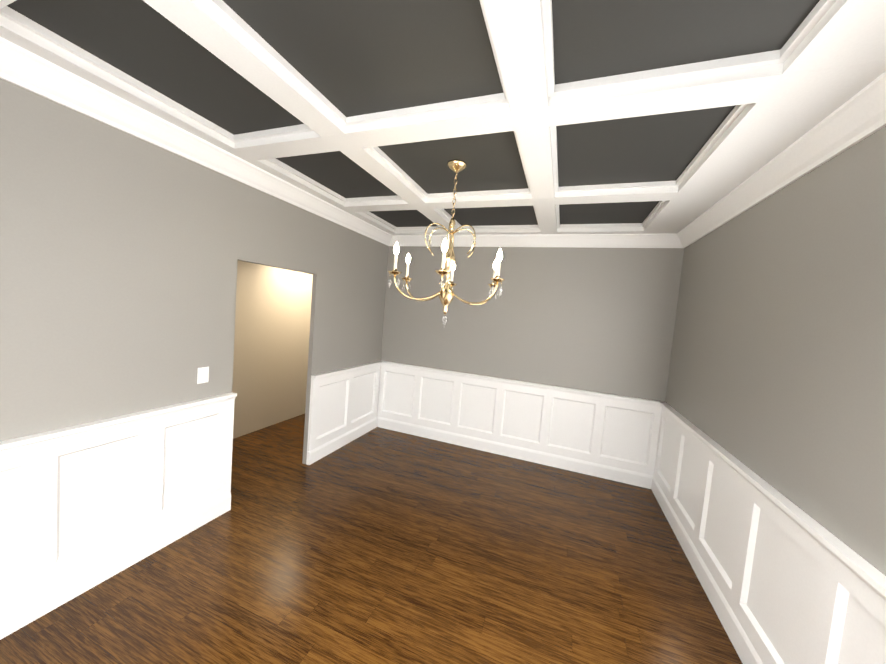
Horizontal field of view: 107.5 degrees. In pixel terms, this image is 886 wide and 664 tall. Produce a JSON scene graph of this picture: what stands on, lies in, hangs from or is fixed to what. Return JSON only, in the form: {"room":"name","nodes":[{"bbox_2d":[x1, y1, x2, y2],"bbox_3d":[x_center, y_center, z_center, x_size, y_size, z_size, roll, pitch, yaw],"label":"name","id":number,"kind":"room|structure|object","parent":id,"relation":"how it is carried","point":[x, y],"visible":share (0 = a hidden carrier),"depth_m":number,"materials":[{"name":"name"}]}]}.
{"room":"dining room","nodes":[
{"label":"dining room","id":0,"kind":"room"},
{"bbox_2d":[0,78,388,463],"bbox_3d":[-1.347,-1.446,2.991,0.050,5.740,6.104,6,4,20],"label":"wall","id":1,"kind":"structure","parent":0,"point":[122,253],"depth_m":1.90,"materials":[{"name":"paint"}]},
{"bbox_2d":[0,392,236,639],"bbox_3d":[-2.116,0.993,1.426,0.058,0.956,2.492,6,4,20],"label":"wainscoting","id":2,"kind":"structure","parent":1,"relation":"attached to","point":[81,505],"depth_m":1.87,"materials":[{"name":"white wood"}]},
{"bbox_2d":[0,37,394,245],"bbox_3d":[-1.529,-1.196,2.336,0.108,0.126,4.734,6,4,20],"label":"crown molding","id":3,"kind":"structure","parent":1,"relation":"attached to","point":[19,66],"depth_m":1.86,"materials":[{"name":"white wood"}]},
{"bbox_2d":[197,367,208,383],"bbox_3d":[-1.732,0.312,2.349,0.009,0.115,0.075,6,4,20],"label":"light switch","id":4,"kind":"object","parent":1,"relation":"attached to","point":[203,375],"visible":1,"depth_m":2.34,"materials":[{"name":"white plastic"}]},
{"bbox_2d":[306,361,379,464],"bbox_3d":[-1.159,0.911,4.010,0.058,0.956,1.294,6,4,20],"label":"wainscoting","id":5,"kind":"structure","parent":1,"relation":"attached to","point":[345,403],"depth_m":3.88,"materials":[{"name":"white wood"}]},
{"bbox_2d":[232,260,312,438],"bbox_3d":[-2.011,-0.094,4.989,0.040,2.700,2.900,6,4,20],"label":"wall","id":6,"kind":"structure","parent":0,"point":[273,312],"depth_m":4.28,"materials":[{"name":"paint"}]},
{"bbox_2d":[0,414,741,663],"bbox_3d":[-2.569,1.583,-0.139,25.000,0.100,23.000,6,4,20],"label":"floor","id":7,"kind":"structure","parent":0,"point":[377,545],"depth_m":2.11,"materials":[{"name":"brown wood"}]},
{"bbox_2d":[7,0,819,226],"bbox_3d":[0.074,-1.261,1.740,3.500,0.185,4.734,6,4,20],"label":"ceiling","id":8,"kind":"structure","parent":0,"point":[348,58],"depth_m":1.45,"materials":[{"name":"grey paint"}]},
{"bbox_2d":[0,0,885,234],"bbox_3d":[0.064,-1.132,1.748,3.500,0.076,4.734,6,4,20],"label":"beam","id":9,"kind":"structure","parent":8,"relation":"attached to","point":[828,58],"depth_m":1.54,"materials":[{"name":"white wood"}]},
{"bbox_2d":[388,159,504,326],"bbox_3d":[0.054,-0.614,2.362,0.869,1.182,0.869,6,4,20],"label":"chandelier","id":10,"kind":"object","parent":8,"relation":"hanging from","point":[446,294],"visible":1,"depth_m":2.32,"materials":[{"name":"gold metal"}]},
{"bbox_2d":[381,246,683,401],"bbox_3d":[0.786,0.111,4.108,3.470,2.850,0.120,6,4,20],"label":"wall","id":11,"kind":"structure","parent":0,"point":[599,320],"depth_m":3.87,"materials":[{"name":"paint"}]},
{"bbox_2d":[376,361,659,487],"bbox_3d":[0.660,1.054,4.076,3.440,0.956,0.084,6,4,20],"label":"wainscoting","id":12,"kind":"structure","parent":11,"relation":"attached to","point":[602,435],"depth_m":3.97,"materials":[{"name":"white wood"}]},
{"bbox_2d":[392,233,675,247],"bbox_3d":[0.854,-1.101,3.923,3.270,0.126,0.108,6,4,20],"label":"crown molding","id":13,"kind":"structure","parent":11,"relation":"attached to","point":[661,240],"depth_m":3.77,"materials":[{"name":"white wood"}]},
{"bbox_2d":[664,126,885,575],"bbox_3d":[1.669,0.357,1.264,0.120,2.850,4.854,6,4,20],"label":"wall","id":14,"kind":"structure","parent":0,"point":[752,338],"depth_m":1.58,"materials":[{"name":"paint"}]},
{"bbox_2d":[648,401,885,663],"bbox_3d":[1.488,1.292,1.296,0.060,0.956,4.734,6,4,20],"label":"wainscoting","id":15,"kind":"structure","parent":14,"relation":"attached to","point":[782,579],"depth_m":1.68,"materials":[{"name":"white wood"}]},
{"bbox_2d":[672,71,885,247],"bbox_3d":[1.640,-0.868,1.172,0.108,0.126,4.734,6,4,20],"label":"crown molding","id":16,"kind":"structure","parent":14,"relation":"attached to","point":[859,116],"depth_m":1.61,"materials":[{"name":"white wood"}]}
]}

